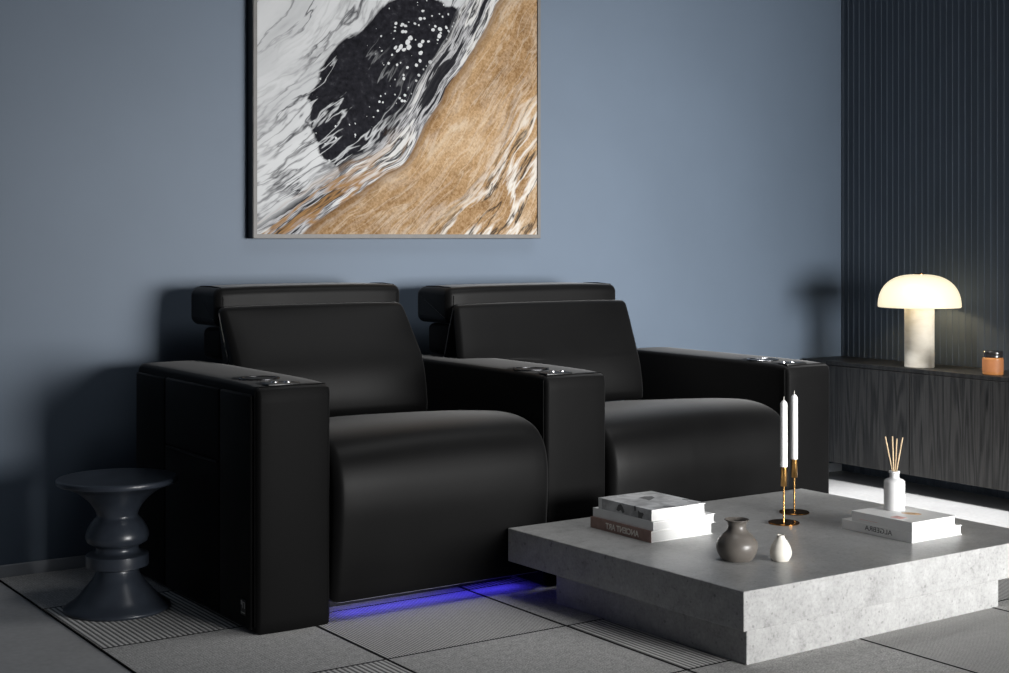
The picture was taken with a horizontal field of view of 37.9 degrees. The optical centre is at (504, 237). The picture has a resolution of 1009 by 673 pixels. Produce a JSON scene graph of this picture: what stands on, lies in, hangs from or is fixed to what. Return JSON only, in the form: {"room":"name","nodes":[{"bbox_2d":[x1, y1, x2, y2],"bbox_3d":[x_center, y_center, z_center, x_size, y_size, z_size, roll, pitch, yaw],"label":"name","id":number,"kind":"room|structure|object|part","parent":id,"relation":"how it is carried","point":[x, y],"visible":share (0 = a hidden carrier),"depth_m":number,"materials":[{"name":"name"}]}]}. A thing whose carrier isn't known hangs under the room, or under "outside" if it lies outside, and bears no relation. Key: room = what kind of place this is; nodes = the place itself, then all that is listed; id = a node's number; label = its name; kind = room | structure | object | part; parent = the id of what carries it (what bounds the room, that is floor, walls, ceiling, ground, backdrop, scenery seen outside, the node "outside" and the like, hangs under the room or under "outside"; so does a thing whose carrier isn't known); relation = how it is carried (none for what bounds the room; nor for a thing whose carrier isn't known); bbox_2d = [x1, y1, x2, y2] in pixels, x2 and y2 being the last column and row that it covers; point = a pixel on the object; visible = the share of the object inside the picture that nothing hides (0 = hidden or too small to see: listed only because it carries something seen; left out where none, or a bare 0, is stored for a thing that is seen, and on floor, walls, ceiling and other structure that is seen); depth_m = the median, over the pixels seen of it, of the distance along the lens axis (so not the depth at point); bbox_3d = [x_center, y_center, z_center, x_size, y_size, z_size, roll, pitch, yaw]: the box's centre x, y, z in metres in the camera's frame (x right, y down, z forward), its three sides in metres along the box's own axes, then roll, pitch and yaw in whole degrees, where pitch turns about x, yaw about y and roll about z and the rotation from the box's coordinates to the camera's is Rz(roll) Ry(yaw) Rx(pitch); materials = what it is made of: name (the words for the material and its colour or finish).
{"room":"living room","nodes":[
{"label":"living room","id":0,"kind":"room"},
{"bbox_2d":[0,0,840,564],"bbox_3d":[-1.175,-0.273,5.153,6.881,2.754,0.120,0,0,-34],"label":"wall","id":1,"kind":"structure","parent":0,"point":[691,149],"depth_m":5.44,"materials":[{"name":"paint"}]},
{"bbox_2d":[247,0,540,238],"bbox_3d":[-0.387,-0.628,5.587,1.260,1.260,0.050,0,0,-34],"label":"painting","id":2,"kind":"object","parent":1,"relation":"attached to","point":[367,119],"visible":1,"depth_m":5.54,"materials":[{"name":"paint"}]},
{"bbox_2d":[0,462,841,577],"bbox_3d":[-1.189,1.083,5.063,6.756,0.042,0.012,0,0,-34],"label":"baseboard","id":3,"kind":"structure","parent":1,"relation":"attached to","point":[65,563],"depth_m":4.84,"materials":[{"name":"paint"}]},
{"bbox_2d":[0,471,1008,672],"bbox_3d":[1.100,1.162,1.829,6.881,0.116,8.176,0,0,-34],"label":"floor","id":4,"kind":"structure","parent":0,"point":[31,640],"depth_m":4.27,"materials":[{"name":"stone"}]},
{"bbox_2d":[0,567,1008,672],"bbox_3d":[0.572,1.102,4.102,2.928,0.004,3.560,0,0,-34],"label":"rug","id":5,"kind":"object","parent":4,"relation":"on","point":[515,624],"visible":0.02,"depth_m":3.98,"materials":[{"name":"carpet"}]},
{"bbox_2d":[55,468,177,621],"bbox_3d":[-1.150,0.905,4.359,0.353,0.391,0.353,0,0,-34],"label":"stool","id":6,"kind":"object","parent":5,"relation":"on","point":[117,590],"visible":1,"depth_m":4.29,"materials":[{"name":"paint"}]},
{"bbox_2d":[136,282,828,634],"bbox_3d":[-0.028,0.630,5.092,2.281,0.940,1.048,0,0,-34],"label":"reclining sofa","id":7,"kind":"object","parent":5,"relation":"on","point":[327,460],"visible":0.88,"depth_m":4.66,"materials":[{"name":"leather"}]},
{"bbox_3d":[-1.130,0.763,4.705,0.014,0.650,0.248,0,0,-34],"label":"panel","id":8,"kind":"part","parent":7,"relation":"part of","materials":[{"name":"leather"}]},
{"bbox_3d":[-0.939,0.540,4.426,0.014,0.208,0.416,0,0,-34],"label":"panel","id":9,"kind":"part","parent":7,"relation":"part of","materials":[{"name":"leather"}]},
{"bbox_3d":[-0.849,0.753,4.500,0.228,0.693,0.934,0,0,-34],"label":"armrest","id":10,"kind":"part","parent":7,"relation":"part of","materials":[{"name":"leather"}]},
{"bbox_3d":[-0.758,0.762,4.161,0.014,0.652,0.213,0,0,-34],"label":"panel","id":11,"kind":"part","parent":7,"relation":"part of","materials":[{"name":"leather"}]},
{"bbox_3d":[-0.631,0.411,4.141,0.100,0.009,0.048,0,0,-34],"label":"control panel","id":12,"kind":"part","parent":7,"relation":"part of","materials":[{"name":"black plastic"}]},
{"bbox_3d":[-0.599,0.412,4.945,0.719,0.376,0.175,0,0,-34],"label":"backrest","id":13,"kind":"part","parent":7,"relation":"part of","materials":[{"name":"leather"}]},
{"bbox_3d":[-0.431,1.071,4.764,0.724,0.058,0.550,0,0,-34],"label":"frame","id":14,"kind":"part","parent":7,"relation":"part of","materials":[{"name":"black plastic"}]},
{"bbox_3d":[-0.364,0.800,4.667,0.755,0.495,0.726,0,0,-34],"label":"seat","id":15,"kind":"part","parent":7,"relation":"part of","materials":[{"name":"leather"}]},
{"bbox_3d":[-0.029,0.764,5.061,0.240,0.672,0.934,0,0,-34],"label":"armrest","id":16,"kind":"part","parent":7,"relation":"part of","materials":[{"name":"leather"}]},
{"bbox_3d":[0.165,0.427,5.468,0.839,0.376,0.175,0,0,-34],"label":"backrest","id":17,"kind":"part","parent":7,"relation":"part of","materials":[{"name":"leather"}]},
{"bbox_3d":[0.163,0.432,4.684,0.100,0.009,0.048,0,0,-34],"label":"control panel","id":18,"kind":"part","parent":7,"relation":"part of","materials":[{"name":"black plastic"}]},
{"bbox_3d":[0.485,0.813,5.248,0.813,0.470,0.726,0,0,-34],"label":"seat","id":19,"kind":"part","parent":7,"relation":"part of","materials":[{"name":"leather"}]},
{"bbox_3d":[0.836,0.774,5.652,0.217,0.652,0.934,0,0,-34],"label":"armrest","id":20,"kind":"part","parent":7,"relation":"part of","materials":[{"name":"leather"}]},
{"bbox_3d":[1.036,0.452,5.282,0.100,0.009,0.048,0,0,-34],"label":"control panel","id":21,"kind":"part","parent":7,"relation":"part of","materials":[{"name":"black plastic"}]},
{"bbox_2d":[508,488,1008,664],"bbox_3d":[0.818,0.994,4.434,1.266,0.212,1.010,0,0,-34],"label":"coffee table","id":22,"kind":"object","parent":5,"relation":"on","point":[837,585],"visible":0.94,"depth_m":4.09,"materials":[{"name":"concrete"}]},
{"bbox_2d":[590,516,711,542],"bbox_3d":[0.444,0.871,4.456,0.241,0.034,0.287,0,0,-34],"label":"book","id":23,"kind":"object","parent":22,"relation":"on","point":[637,533],"visible":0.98,"depth_m":4.36,"materials":[{"name":"paper"}]},
{"bbox_2d":[593,507,714,530],"bbox_3d":[0.451,0.840,4.455,0.241,0.027,0.286,0,0,-34],"label":"book","id":24,"kind":"object","parent":23,"relation":"on","point":[706,518],"visible":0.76,"depth_m":4.36,"materials":[{"name":"paper"}]},
{"bbox_2d":[599,491,705,520],"bbox_3d":[0.444,0.809,4.441,0.211,0.034,0.252,0,0,-34],"label":"book","id":25,"kind":"object","parent":24,"relation":"on","point":[648,505],"visible":1,"depth_m":4.38,"materials":[{"name":"paper"}]},
{"bbox_2d":[616,504,623,512],"bbox_3d":[0.347,0.809,4.396,0.001,0.026,0.040,0,0,-34],"label":"print","id":26,"kind":"object","parent":25,"relation":"attached to","point":[619,507],"depth_m":4.40,"materials":[{"name":"grey paper"}]},
{"bbox_2d":[640,496,654,499],"bbox_3d":[0.442,0.793,4.474,0.056,0.001,0.062,0,0,-34],"label":"print","id":27,"kind":"object","parent":25,"relation":"on","point":[641,497],"depth_m":4.48,"materials":[{"name":"grey paper"}]},
{"bbox_2d":[716,517,757,562],"bbox_3d":[0.641,0.832,4.051,0.115,0.112,0.115,0,0,-34],"label":"vase","id":28,"kind":"object","parent":22,"relation":"on","point":[736,544],"visible":1,"depth_m":4.01,"materials":[{"name":"grey ceramic"}]},
{"bbox_2d":[770,534,791,561],"bbox_3d":[0.759,0.852,4.036,0.060,0.072,0.060,0,0,-34],"label":"vase","id":29,"kind":"object","parent":22,"relation":"on","point":[780,549],"visible":1,"depth_m":4.02,"materials":[{"name":"beige ceramic"}]},
{"bbox_2d":[768,467,799,525],"bbox_3d":[0.870,0.800,4.569,0.097,0.174,0.097,0,0,-34],"label":"candlestick","id":30,"kind":"object","parent":22,"relation":"on","point":[779,522],"visible":1,"depth_m":4.56,"materials":[{"name":"gold metal"}]},
{"bbox_2d":[780,400,787,467],"bbox_3d":[0.870,0.606,4.569,0.023,0.226,0.023,0,0,-34],"label":"candle","id":31,"kind":"object","parent":30,"relation":"on","point":[783,405],"visible":1,"depth_m":4.56,"materials":[{"name":"wax"}]},
{"bbox_3d":[0.870,0.828,4.569,0.007,0.112,0.007,0,0,29],"label":"stem","id":32,"kind":"part","parent":30,"relation":"part of","materials":[{"name":"gold metal"}]},
{"bbox_2d":[781,467,786,486],"bbox_3d":[0.870,0.743,4.569,0.020,0.060,0.020,0,0,-34],"label":"socket","id":33,"kind":"object","parent":30,"relation":"attached to","point":[783,470],"depth_m":4.56,"materials":[{"name":"gold metal"}]},
{"bbox_2d":[779,459,809,514],"bbox_3d":[0.936,0.801,4.744,0.097,0.172,0.097,0,0,-34],"label":"candlestick","id":34,"kind":"object","parent":22,"relation":"on","point":[793,511],"visible":0.99,"depth_m":4.74,"materials":[{"name":"gold metal"}]},
{"bbox_3d":[0.936,0.828,4.744,0.007,0.111,0.007,0,0,29],"label":"stem","id":35,"kind":"part","parent":34,"relation":"part of","materials":[{"name":"gold metal"}]},
{"bbox_2d":[791,459,796,477],"bbox_3d":[0.936,0.744,4.744,0.020,0.058,0.020,0,0,-34],"label":"socket","id":36,"kind":"object","parent":34,"relation":"attached to","point":[793,462],"depth_m":4.74,"materials":[{"name":"gold metal"}]},
{"bbox_2d":[791,391,797,459],"bbox_3d":[0.936,0.607,4.744,0.023,0.228,0.023,0,0,-34],"label":"candle","id":37,"kind":"object","parent":34,"relation":"on","point":[794,399],"visible":1,"depth_m":4.73,"materials":[{"name":"wax"}]},
{"bbox_2d":[842,517,961,542],"bbox_3d":[1.201,0.873,4.443,0.225,0.029,0.271,0,0,-34],"label":"book","id":38,"kind":"object","parent":22,"relation":"on","point":[847,523],"visible":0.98,"depth_m":4.35,"materials":[{"name":"paper"}]},
{"bbox_2d":[852,506,955,532],"bbox_3d":[1.201,0.843,4.421,0.196,0.030,0.232,0,0,-34],"label":"book","id":39,"kind":"object","parent":38,"relation":"on","point":[912,520],"visible":0.96,"depth_m":4.37,"materials":[{"name":"paper"}]},
{"bbox_2d":[884,436,904,510],"bbox_3d":[1.188,0.716,4.474,0.063,0.224,0.063,0,0,-34],"label":"reed diffuser","id":40,"kind":"object","parent":39,"relation":"on","point":[894,486],"visible":1,"depth_m":4.45,"materials":[{"name":"white ceramic"}]},
{"bbox_2d":[884,470,904,510],"bbox_3d":[1.188,0.769,4.474,0.063,0.118,0.063,0,0,-34],"label":"bottle","id":41,"kind":"object","parent":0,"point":[894,486],"depth_m":4.45,"materials":[{"name":"white ceramic"}]},
{"bbox_2d":[902,512,920,514],"bbox_3d":[1.222,0.828,4.411,0.060,0.001,0.033,0,0,31],"label":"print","id":42,"kind":"object","parent":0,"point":[903,513],"depth_m":4.41},
{"bbox_2d":[841,0,1008,498],"bbox_3d":[2.851,-0.273,5.256,0.120,2.754,4.256,0,0,-34],"label":"wall","id":43,"kind":"structure","parent":0,"point":[925,83],"depth_m":6.57,"materials":[{"name":"paint"}]},
{"bbox_2d":[802,356,1008,491],"bbox_3d":[2.131,0.787,5.953,0.271,0.457,2.264,0,0,-34],"label":"sideboard","id":44,"kind":"object","parent":43,"relation":"attached to","point":[952,422],"visible":0.73,"depth_m":6.25,"materials":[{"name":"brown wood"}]},
{"bbox_3d":[1.566,0.797,6.556,0.020,0.437,0.627,0,0,-34],"label":"door","id":45,"kind":"part","parent":44,"relation":"part of","materials":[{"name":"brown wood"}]},
{"bbox_2d":[802,356,1008,381],"bbox_3d":[2.131,0.568,5.953,0.271,0.018,2.264,0,0,-34],"label":"countertop","id":46,"kind":"structure","parent":44,"relation":"on","point":[880,364],"depth_m":6.38,"materials":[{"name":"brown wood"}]},
{"bbox_2d":[878,273,961,367],"bbox_3d":[1.795,0.356,6.351,0.350,0.406,0.350,0,0,-34],"label":"table lamp","id":47,"kind":"object","parent":44,"relation":"on","point":[919,295],"visible":1,"depth_m":6.29,"materials":[{"name":"glass"}]},
{"bbox_3d":[1.795,0.228,6.351,0.350,0.142,0.350,0,0,-34],"label":"lamp shade","id":48,"kind":"part","parent":47,"relation":"part of","materials":[{"name":"white glass"}]},
{"bbox_3d":[1.916,0.797,6.045,0.020,0.437,0.604,0,0,-34],"label":"door","id":49,"kind":"part","parent":44,"relation":"part of","materials":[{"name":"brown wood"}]},
{"bbox_2d":[982,350,1003,374],"bbox_3d":[1.998,0.510,6.005,0.084,0.098,0.084,0,0,-34],"label":"candle jar","id":50,"kind":"object","parent":44,"relation":"on","point":[992,360],"visible":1,"depth_m":5.97,"materials":[{"name":"orange glass"}]},
{"bbox_3d":[1.998,0.475,6.005,0.081,0.026,0.081,0,0,-34],"label":"lid","id":51,"kind":"part","parent":50,"relation":"part of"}
]}

